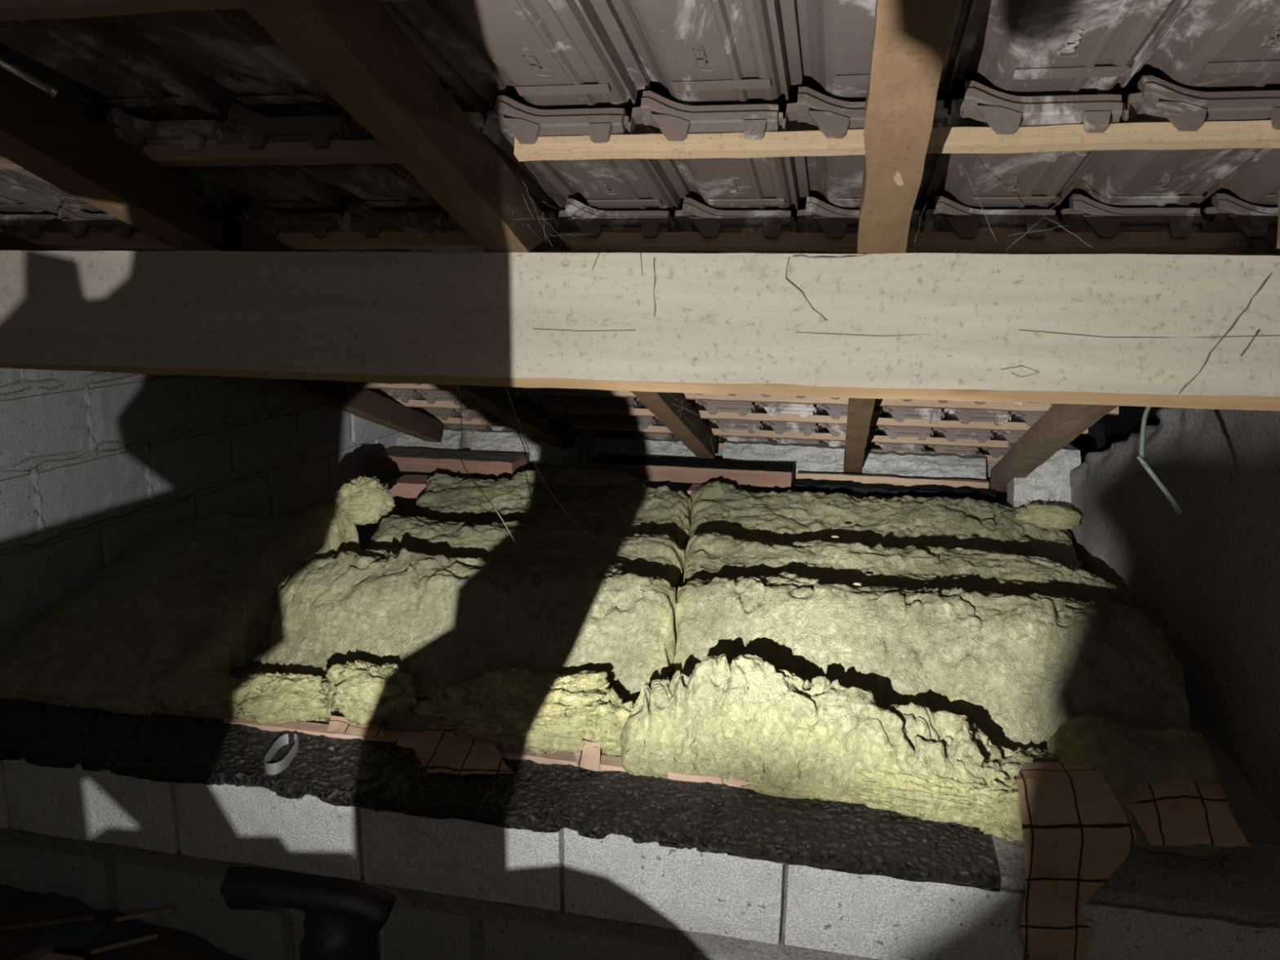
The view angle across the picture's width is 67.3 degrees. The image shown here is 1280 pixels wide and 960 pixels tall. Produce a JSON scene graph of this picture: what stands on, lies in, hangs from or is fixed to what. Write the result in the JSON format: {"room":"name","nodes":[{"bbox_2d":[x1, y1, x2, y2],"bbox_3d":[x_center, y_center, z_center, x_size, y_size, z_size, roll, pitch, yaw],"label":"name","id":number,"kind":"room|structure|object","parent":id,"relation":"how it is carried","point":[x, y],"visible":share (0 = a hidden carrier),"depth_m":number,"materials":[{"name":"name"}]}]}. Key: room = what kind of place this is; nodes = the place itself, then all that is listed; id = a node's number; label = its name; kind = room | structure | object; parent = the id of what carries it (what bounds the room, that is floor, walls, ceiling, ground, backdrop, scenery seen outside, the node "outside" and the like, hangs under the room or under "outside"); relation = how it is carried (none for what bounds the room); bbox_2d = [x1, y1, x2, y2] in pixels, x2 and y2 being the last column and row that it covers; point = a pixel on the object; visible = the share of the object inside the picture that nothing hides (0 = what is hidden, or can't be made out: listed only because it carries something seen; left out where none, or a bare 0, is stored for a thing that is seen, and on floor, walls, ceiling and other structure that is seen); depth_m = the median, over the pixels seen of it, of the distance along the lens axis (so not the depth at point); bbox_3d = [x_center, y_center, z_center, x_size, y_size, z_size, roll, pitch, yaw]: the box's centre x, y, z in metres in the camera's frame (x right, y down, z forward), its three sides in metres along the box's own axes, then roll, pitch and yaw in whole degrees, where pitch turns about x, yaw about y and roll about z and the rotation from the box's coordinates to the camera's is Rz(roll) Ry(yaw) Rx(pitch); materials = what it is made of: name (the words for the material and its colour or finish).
{"room":"attic","nodes":[
{"label":"attic","id":0,"kind":"room"},
{"bbox_2d":[0,210,405,649],"bbox_3d":[-1.829,-0.403,1.627,0.316,3.100,6.100,3,12,12],"label":"wall","id":1,"kind":"structure","parent":0,"point":[92,464],"depth_m":2.77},
{"bbox_2d":[0,250,1279,411],"bbox_3d":[-0.260,-0.271,1.620,2.800,0.221,0.104,3,12,12],"label":"purlin","id":2,"kind":"object","parent":1,"relation":"attached to","point":[1090,329],"visible":1,"depth_m":1.50,"materials":[{"name":"beige wood"}]},
{"bbox_2d":[455,385,529,552],"bbox_3d":[-0.305,-0.001,2.141,0.048,0.542,0.736,2,12,6],"label":"wire","id":3,"kind":"object","parent":2,"relation":"hanging from","point":[455,385],"visible":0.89,"depth_m":1.91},
{"bbox_2d":[469,385,524,395],"bbox_3d":[-0.245,-0.167,1.727,0.116,0.033,0.052,3,12,12],"label":"cobweb","id":4,"kind":"object","parent":2,"relation":"attached to","point":[517,393],"visible":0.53,"depth_m":1.72},
{"bbox_2d":[505,386,623,539],"bbox_3d":[-0.159,-0.013,2.183,0.028,0.531,0.881,3,12,13],"label":"wire","id":5,"kind":"object","parent":2,"relation":"hanging from","point":[505,387],"visible":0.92,"depth_m":2.04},
{"bbox_2d":[591,252,655,316],"bbox_3d":[-0.025,-0.306,1.506,0.103,0.098,0.002,3,12,12],"label":"crack","id":6,"kind":"object","parent":2,"relation":"attached to","point":[640,252],"visible":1,"depth_m":1.50,"materials":[{"name":"grey wood"}]},
{"bbox_2d":[785,253,867,320],"bbox_3d":[0.278,-0.288,1.442,0.119,0.099,0.002,3,12,12],"label":"crack","id":7,"kind":"object","parent":2,"relation":"attached to","point":[866,254],"visible":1,"depth_m":1.45,"materials":[{"name":"grey wood"}]},
{"bbox_2d":[914,164,1093,253],"bbox_3d":[0.520,-0.380,1.375,0.246,0.130,0.076,1,12,4],"label":"cobweb","id":8,"kind":"object","parent":2,"relation":"on","point":[962,165],"visible":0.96,"depth_m":1.39},
{"bbox_2d":[1136,406,1183,515],"bbox_3d":[0.827,-0.038,1.507,0.080,0.198,0.057,3,12,12],"label":"cable","id":9,"kind":"object","parent":2,"relation":"hanging from","point":[1178,509],"visible":0.9,"depth_m":1.54,"materials":[{"name":"grey plastic"}]},
{"bbox_2d":[1177,272,1271,394],"bbox_3d":[0.815,-0.202,1.341,0.098,0.170,0.003,3,12,12],"label":"crack","id":10,"kind":"object","parent":2,"relation":"attached to","point":[1267,278],"visible":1,"depth_m":1.34,"materials":[{"name":"wood"}]},
{"bbox_2d":[1276,189,1279,248],"bbox_3d":[0.710,-0.458,0.377,0.078,0.653,1.816,3,12,12],"label":"rafter","id":11,"kind":"object","parent":2,"relation":"on","point":[1278,191],"visible":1,"depth_m":1.29,"materials":[{"name":"brown wood"}]},
{"bbox_2d":[0,0,413,21],"bbox_3d":[-0.364,-0.529,1.034,2.768,0.034,0.033,3,12,12],"label":"batten","id":12,"kind":"object","parent":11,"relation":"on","point":[10,10],"visible":0.87,"depth_m":1.08,"materials":[{"name":"brown wood"}]},
{"bbox_2d":[513,120,1279,161],"bbox_3d":[0.444,-0.445,1.261,1.275,0.033,0.033,3,12,12],"label":"batten","id":13,"kind":"object","parent":11,"relation":"on","point":[1230,134],"visible":0.87,"depth_m":1.26,"materials":[{"name":"beige wood"}]},
{"bbox_2d":[0,0,1279,457],"bbox_3d":[-0.271,-0.639,1.349,3.450,2.217,6.390,3,12,12],"label":"roof tiles","id":14,"kind":"structure","parent":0,"point":[525,70],"depth_m":1.37,"materials":[{"name":"brown ceramic"}]},
{"bbox_2d":[0,229,442,442],"bbox_3d":[-1.275,-0.441,1.970,0.079,1.363,4.021,3,12,12],"label":"rafter","id":15,"kind":"object","parent":14,"relation":"attached to","point":[348,397],"visible":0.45,"depth_m":3.32,"materials":[{"name":"brown wood"}]},
{"bbox_2d":[349,381,1119,414],"bbox_3d":[0.064,-0.280,3.137,2.770,0.035,0.034,3,12,12],"label":"batten","id":16,"kind":"object","parent":15,"relation":"on","point":[773,398],"visible":0.39,"depth_m":3.05,"materials":[{"name":"brown wood"}]},
{"bbox_2d":[388,398,1088,434],"bbox_3d":[0.133,-0.239,3.480,2.768,0.034,0.034,3,12,12],"label":"batten","id":17,"kind":"object","parent":15,"relation":"on","point":[917,423],"visible":0.65,"depth_m":3.40,"materials":[{"name":"brown wood"}]},
{"bbox_2d":[0,66,574,448],"bbox_3d":[-0.718,-0.412,1.853,0.082,1.361,4.020,3,12,12],"label":"rafter","id":18,"kind":"object","parent":14,"relation":"attached to","point":[41,134],"visible":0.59,"depth_m":1.46,"materials":[{"name":"brown wood"}]},
{"bbox_2d":[0,56,57,97],"bbox_3d":[-0.799,-0.510,1.055,0.015,0.116,0.331,5,12,22],"label":"metal rod","id":19,"kind":"object","parent":18,"relation":"attached to","point":[51,90],"visible":1,"depth_m":1.18,"materials":[{"name":"metal"}]},
{"bbox_2d":[0,139,400,169],"bbox_3d":[-0.936,-0.519,1.550,1.438,0.034,0.033,3,12,12],"label":"batten","id":20,"kind":"object","parent":18,"relation":"on","point":[338,152],"visible":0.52,"depth_m":1.46,"materials":[{"name":"brown wood"}]},
{"bbox_2d":[235,0,716,458],"bbox_3d":[-0.155,-0.377,1.796,0.078,1.397,4.135,3,12,12],"label":"rafter","id":21,"kind":"object","parent":14,"relation":"attached to","point":[355,51],"visible":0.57,"depth_m":1.15,"materials":[{"name":"brown wood"}]},
{"bbox_2d":[512,182,594,252],"bbox_3d":[-0.139,-0.400,1.520,0.090,0.130,0.270,3,12,12],"label":"cobweb","id":22,"kind":"object","parent":21,"relation":"attached to","point":[522,182],"visible":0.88,"depth_m":1.55},
{"bbox_2d":[653,393,713,455],"bbox_3d":[0.089,-0.227,2.902,0.152,0.599,1.779,3,12,10],"label":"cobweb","id":23,"kind":"object","parent":21,"relation":"attached to","point":[665,393],"visible":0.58,"depth_m":3.08},
{"bbox_2d":[585,453,795,488],"bbox_3d":[0.204,-0.039,3.913,0.833,0.071,0.205,3,12,12],"label":"wall plate","id":24,"kind":"object","parent":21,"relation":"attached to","point":[646,468],"visible":0.9,"depth_m":3.83,"materials":[{"name":"brown wood"}]},
{"bbox_2d":[790,478,996,502],"bbox_3d":[0.981,0.039,3.752,0.776,0.046,0.130,3,12,12],"label":"felt","id":25,"kind":"object","parent":24,"relation":"on","point":[847,487],"visible":0.96,"depth_m":3.73,"materials":[{"name":"black fabric"}]},
{"bbox_2d":[795,471,988,488],"bbox_3d":[0.995,0.004,3.826,0.743,0.038,0.034,3,12,12],"label":"board","id":26,"kind":"object","parent":25,"relation":"on","point":[865,479],"visible":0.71,"depth_m":3.81,"materials":[{"name":"brown wood"}]},
{"bbox_2d":[431,417,1008,448],"bbox_3d":[0.209,-0.196,3.848,2.767,0.034,0.034,3,12,12],"label":"batten","id":27,"kind":"object","parent":21,"relation":"on","point":[580,426],"visible":0.65,"depth_m":3.77,"materials":[{"name":"brown wood"}]},
{"bbox_2d":[844,0,958,472],"bbox_3d":[0.434,-0.333,1.784,0.076,1.466,4.345,3,12,12],"label":"rafter","id":28,"kind":"object","parent":14,"relation":"attached to","point":[911,37],"visible":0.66,"depth_m":1.03,"materials":[{"name":"brown wood"}]},
{"bbox_2d":[893,171,904,185],"bbox_3d":[0.308,-0.364,1.157,0.012,0.015,0.043,6,13,25],"label":"chip","id":29,"kind":"object","parent":28,"relation":"attached to","point":[898,180],"visible":1,"depth_m":1.16,"materials":[{"name":"beige wood"}]},
{"bbox_2d":[990,238,1279,491],"bbox_3d":[1.172,-0.162,2.609,0.078,0.856,2.252,3,12,12],"label":"rafter","id":30,"kind":"object","parent":14,"relation":"attached to","point":[1061,424],"visible":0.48,"depth_m":2.73,"materials":[{"name":"brown wood"}]},
{"bbox_2d":[9,231,1277,253],"bbox_3d":[-0.213,-0.442,1.777,2.768,0.034,0.033,3,12,12],"label":"batten","id":31,"kind":"object","parent":30,"relation":"on","point":[1123,242],"visible":0.65,"depth_m":1.69,"materials":[{"name":"brown wood"}]},
{"bbox_2d":[0,757,1279,959],"bbox_3d":[-0.263,0.887,1.900,2.805,0.622,0.193,3,12,12],"label":"wall","id":32,"kind":"structure","parent":0,"point":[103,840],"depth_m":1.78,"materials":[{"name":"concrete"}]},
{"bbox_2d":[0,697,1279,928],"bbox_3d":[-0.263,0.585,1.823,2.780,0.049,0.199,3,12,12],"label":"ledge","id":33,"kind":"object","parent":32,"relation":"on","point":[1241,886],"visible":0.9,"depth_m":1.75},
{"bbox_2d":[263,733,298,774],"bbox_3d":[-0.699,0.533,1.877,0.042,0.022,0.126,0,12,-3],"label":"strap","id":34,"kind":"object","parent":33,"relation":"on","point":[277,767],"visible":1,"depth_m":1.86,"materials":[{"name":"metal"}]},
{"bbox_2d":[223,715,402,742],"bbox_3d":[-0.685,0.522,2.012,0.392,0.016,0.038,3,12,12],"label":"wooden lath","id":35,"kind":"object","parent":33,"relation":"on","point":[313,728],"visible":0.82,"depth_m":2.00,"materials":[{"name":"brown wood"}]},
{"bbox_2d":[327,715,387,742],"bbox_3d":[-0.579,0.512,1.982,0.153,0.022,0.037,4,12,16],"label":"paper scrap","id":36,"kind":"object","parent":35,"relation":"on","point":[336,723],"visible":0.97,"depth_m":1.99,"materials":[{"name":"brown paper"}]},
{"bbox_2d":[413,722,514,774],"bbox_3d":[-0.339,0.526,1.887,0.220,0.049,0.135,3,12,12],"label":"paper scrap","id":37,"kind":"object","parent":33,"relation":"on","point":[461,755],"visible":0.9,"depth_m":1.88,"materials":[{"name":"brown paper"}]},
{"bbox_2d":[396,732,757,788],"bbox_3d":[0.006,0.557,1.864,1.014,0.017,0.043,3,12,12],"label":"wooden lath","id":38,"kind":"object","parent":33,"relation":"on","point":[408,740],"visible":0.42,"depth_m":1.88,"materials":[{"name":"brown wood"}]},
{"bbox_2d":[573,737,599,771],"bbox_3d":[-0.102,0.522,1.877,0.065,0.060,0.063,3,12,12],"label":"paper scrap","id":39,"kind":"object","parent":38,"relation":"on","point":[588,757],"visible":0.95,"depth_m":1.87,"materials":[{"name":"brown paper"}]},
{"bbox_2d":[740,773,872,804],"bbox_3d":[0.331,0.560,1.786,0.310,0.054,0.082,3,12,12],"label":"lump","id":40,"kind":"object","parent":38,"relation":"on","point":[811,790],"visible":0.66,"depth_m":1.77,"materials":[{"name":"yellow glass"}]},
{"bbox_2d":[848,768,986,827],"bbox_3d":[0.541,0.568,1.731,0.392,0.081,0.115,3,12,12],"label":"insulation","id":41,"kind":"object","parent":33,"relation":"on","point":[939,798],"visible":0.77,"depth_m":1.71,"materials":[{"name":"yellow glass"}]},
{"bbox_2d":[966,777,1023,843],"bbox_3d":[0.676,0.574,1.682,0.226,0.093,0.132,3,12,12],"label":"lump","id":42,"kind":"object","parent":33,"relation":"on","point":[999,802],"visible":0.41,"depth_m":1.66,"materials":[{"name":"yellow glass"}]},
{"bbox_2d":[1016,761,1137,959],"bbox_3d":[0.700,0.643,1.592,0.165,0.307,0.220,3,12,12],"label":"kraft paper","id":43,"kind":"object","parent":33,"relation":"hanging from","point":[1077,833],"visible":1,"depth_m":1.52,"materials":[{"name":"brown paper"}]},
{"bbox_2d":[395,426,1084,506],"bbox_3d":[0.287,0.216,4.353,3.400,0.841,0.520,3,12,12],"label":"wall","id":44,"kind":"structure","parent":0,"point":[823,458],"depth_m":4.13,"materials":[{"name":"grey concrete"}]},
{"bbox_2d":[368,446,529,476],"bbox_3d":[-0.820,-0.081,4.146,0.653,0.069,0.235,3,12,12],"label":"wall plate","id":45,"kind":"object","parent":44,"relation":"on","point":[400,459],"visible":0.99,"depth_m":4.06,"materials":[{"name":"brown wood"}]},
{"bbox_2d":[466,431,1004,461],"bbox_3d":[0.283,-0.152,4.218,2.768,0.034,0.034,3,12,12],"label":"batten","id":46,"kind":"object","parent":44,"relation":"on","point":[469,434],"visible":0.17,"depth_m":4.07,"materials":[{"name":"brown wood"}]},
{"bbox_2d":[203,512,1279,844],"bbox_3d":[0.016,0.385,3.101,2.800,0.125,2.400,3,12,12],"label":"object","id":47,"kind":"structure","parent":44,"relation":"attached to","point":[1256,822],"depth_m":1.89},
{"bbox_2d":[0,502,359,716],"bbox_3d":[-1.220,0.268,2.485,0.649,0.306,0.847,3,12,12],"label":"insulation batt","id":48,"kind":"object","parent":47,"relation":"on","point":[196,595],"visible":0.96,"depth_m":2.37,"materials":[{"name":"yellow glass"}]},
{"bbox_2d":[330,475,395,524],"bbox_3d":[-0.797,0.051,2.767,0.167,0.131,0.154,-5,13,-25],"label":"lump","id":49,"kind":"object","parent":48,"relation":"on","point":[363,500],"visible":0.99,"depth_m":2.72,"materials":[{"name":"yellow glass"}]},
{"bbox_2d":[215,671,336,724],"bbox_3d":[-0.784,0.465,2.074,0.280,0.099,0.154,3,12,12],"label":"lump","id":50,"kind":"object","parent":47,"relation":"on","point":[266,699],"visible":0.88,"depth_m":2.04,"materials":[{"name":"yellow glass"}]},
{"bbox_2d":[319,658,417,726],"bbox_3d":[-0.570,0.447,2.038,0.171,0.125,0.202,-10,16,-42],"label":"lump","id":51,"kind":"object","parent":47,"relation":"on","point":[366,693],"visible":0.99,"depth_m":1.99,"materials":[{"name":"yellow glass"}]},
{"bbox_2d":[387,474,471,514],"bbox_3d":[-0.861,0.065,3.966,0.303,0.134,0.173,3,12,12],"label":"block","id":52,"kind":"object","parent":47,"relation":"on","point":[406,490],"visible":0.34,"depth_m":3.90,"materials":[{"name":"wood"}]},
{"bbox_2d":[251,472,691,705],"bbox_3d":[-0.378,0.211,2.926,1.049,0.259,1.736,1,12,4],"label":"insulation batt","id":53,"kind":"object","parent":47,"relation":"on","point":[443,593],"visible":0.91,"depth_m":2.33,"materials":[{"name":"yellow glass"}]},
{"bbox_2d":[516,466,648,488],"bbox_3d":[-0.236,-0.008,3.670,0.547,0.080,0.165,3,12,12],"label":"lump","id":54,"kind":"object","parent":53,"relation":"on","point":[565,476],"visible":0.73,"depth_m":3.62,"materials":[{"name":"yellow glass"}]},
{"bbox_2d":[410,666,616,756],"bbox_3d":[-0.254,0.463,1.962,0.438,0.152,0.212,3,12,12],"label":"insulation","id":55,"kind":"object","parent":47,"relation":"on","point":[513,708],"visible":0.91,"depth_m":1.91,"materials":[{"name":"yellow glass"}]},
{"bbox_2d":[590,686,633,756],"bbox_3d":[-0.059,0.492,1.929,0.126,0.118,0.135,3,12,12],"label":"lump","id":56,"kind":"object","parent":47,"relation":"on","point":[611,721],"visible":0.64,"depth_m":1.89,"materials":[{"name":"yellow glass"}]},
{"bbox_2d":[687,484,704,497],"bbox_3d":[0.231,0.106,3.754,0.077,0.157,0.133,3,12,12],"label":"block","id":57,"kind":"object","parent":47,"relation":"on","point":[694,487],"visible":0.13,"depth_m":3.73,"materials":[{"name":"brown brick"}]},
{"bbox_2d":[620,653,1058,804],"bbox_3d":[0.400,0.454,1.848,0.862,0.229,0.255,3,12,12],"label":"insulation","id":58,"kind":"object","parent":47,"relation":"on","point":[748,716],"visible":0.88,"depth_m":1.80,"materials":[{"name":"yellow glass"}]},
{"bbox_2d":[670,480,1191,751],"bbox_3d":[0.684,0.267,2.739,1.355,0.247,1.628,3,12,12],"label":"insulation batt","id":59,"kind":"object","parent":47,"relation":"on","point":[1008,632],"visible":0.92,"depth_m":2.19,"materials":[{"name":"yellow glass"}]},
{"bbox_2d":[853,582,861,586],"bbox_3d":[0.520,0.249,2.305,0.022,0.007,0.010,5,12,20],"label":"wool fleck","id":60,"kind":"object","parent":59,"relation":"on","point":[854,584],"visible":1,"depth_m":2.30,"materials":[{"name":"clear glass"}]},
{"bbox_2d":[1013,501,1082,529],"bbox_3d":[1.376,0.115,3.249,0.219,0.090,0.122,3,12,12],"label":"lump","id":61,"kind":"object","parent":59,"relation":"on","point":[1047,516],"visible":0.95,"depth_m":3.21,"materials":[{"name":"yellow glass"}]},
{"bbox_2d":[1046,714,1232,857],"bbox_3d":[0.898,0.528,1.722,0.289,0.145,0.283,3,12,12],"label":"insulation","id":62,"kind":"object","parent":47,"relation":"on","point":[1128,757],"visible":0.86,"depth_m":1.67,"materials":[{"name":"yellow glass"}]},
{"bbox_2d":[1125,779,1249,846],"bbox_3d":[0.890,0.550,1.597,0.186,0.071,0.116,3,12,12],"label":"kraft paper","id":63,"kind":"object","parent":62,"relation":"on","point":[1176,812],"visible":1,"depth_m":1.58,"materials":[{"name":"brown paper"}]},
{"bbox_2d":[453,409,1104,456],"bbox_3d":[0.370,-0.253,4.433,3.280,0.219,0.096,3,12,12],"label":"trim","id":64,"kind":"structure","parent":44,"relation":"attached to","point":[1093,441],"depth_m":4.09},
{"bbox_2d":[1066,407,1279,822],"bbox_3d":[1.175,-0.017,1.042,0.333,2.641,6.100,3,12,12],"label":"wall","id":65,"kind":"structure","parent":0,"point":[1207,575],"depth_m":2.10,"materials":[{"name":"grey concrete"}]},
{"bbox_2d":[1006,441,1080,510],"bbox_3d":[1.454,0.001,3.473,0.220,0.250,0.271,3,12,12],"label":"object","id":66,"kind":"structure","parent":65,"relation":"attached to","point":[1049,482],"depth_m":3.41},
{"bbox_2d":[1103,405,1160,450],"bbox_3d":[1.380,-0.252,1.054,0.080,3.100,6.300,3,12,12],"label":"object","id":67,"kind":"structure","parent":65,"relation":"attached to","point":[1119,428],"depth_m":3.77,"materials":[{"name":"black"}]},
{"bbox_3d":[-0.624,1.507,0.338,3.612,0.120,3.216,3,12,12],"label":"floor","id":68,"kind":"structure","parent":0,"visible":0},
{"bbox_2d":[0,884,240,959],"bbox_3d":[-0.969,1.042,1.697,1.500,0.248,0.540,3,12,12],"label":"rubble heap","id":69,"kind":"object","parent":68,"relation":"on","point":[16,907],"visible":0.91,"depth_m":1.92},
{"bbox_2d":[10,943,53,959],"bbox_3d":[-1.163,0.905,1.809,0.103,0.029,0.020,-5,13,-26],"label":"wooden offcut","id":70,"kind":"object","parent":69,"relation":"on","point":[36,954],"visible":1,"depth_m":1.81,"materials":[{"name":"brown wood"}]},
{"bbox_2d":[0,915,95,930],"bbox_3d":[-1.215,0.877,1.893,0.274,0.023,0.006,-1,12,-6],"label":"stick","id":71,"kind":"object","parent":69,"relation":"on","point":[90,917],"visible":1,"depth_m":1.90,"materials":[{"name":"brown wood"}]},
{"bbox_2d":[37,952,84,959],"bbox_3d":[-1.085,0.925,1.796,0.086,0.054,0.052,3,12,12],"label":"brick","id":72,"kind":"object","parent":69,"relation":"on","point":[49,956],"visible":1,"depth_m":1.81,"materials":[{"name":"red brick"}]},
{"bbox_2d":[31,920,107,951],"bbox_3d":[-1.106,0.885,1.868,0.109,0.012,0.070,0,12,-4],"label":"plastic sheet","id":73,"kind":"object","parent":69,"relation":"on","point":[84,934],"visible":1,"depth_m":1.86,"materials":[{"name":"plastic"}]},
{"bbox_2d":[91,933,159,954],"bbox_3d":[-0.988,0.890,1.847,0.118,0.021,0.006,-2,12,-14],"label":"stick","id":74,"kind":"object","parent":69,"relation":"on","point":[154,935],"visible":1,"depth_m":1.84,"materials":[{"name":"brown wood"}]},
{"bbox_2d":[114,906,173,922],"bbox_3d":[-0.986,0.865,1.915,0.108,0.014,0.006,-2,12,-12],"label":"stick","id":75,"kind":"object","parent":69,"relation":"on","point":[169,909],"visible":1,"depth_m":1.91,"materials":[{"name":"brown wood"}]},
{"bbox_2d":[218,866,396,959],"bbox_3d":[-0.145,0.766,0.458,0.083,1.312,0.107,-7,14,-34],"label":"pipe","id":76,"kind":"object","parent":68,"relation":"on","point":[345,918],"visible":1,"depth_m":0.31,"materials":[{"name":"black plastic"}]}
]}

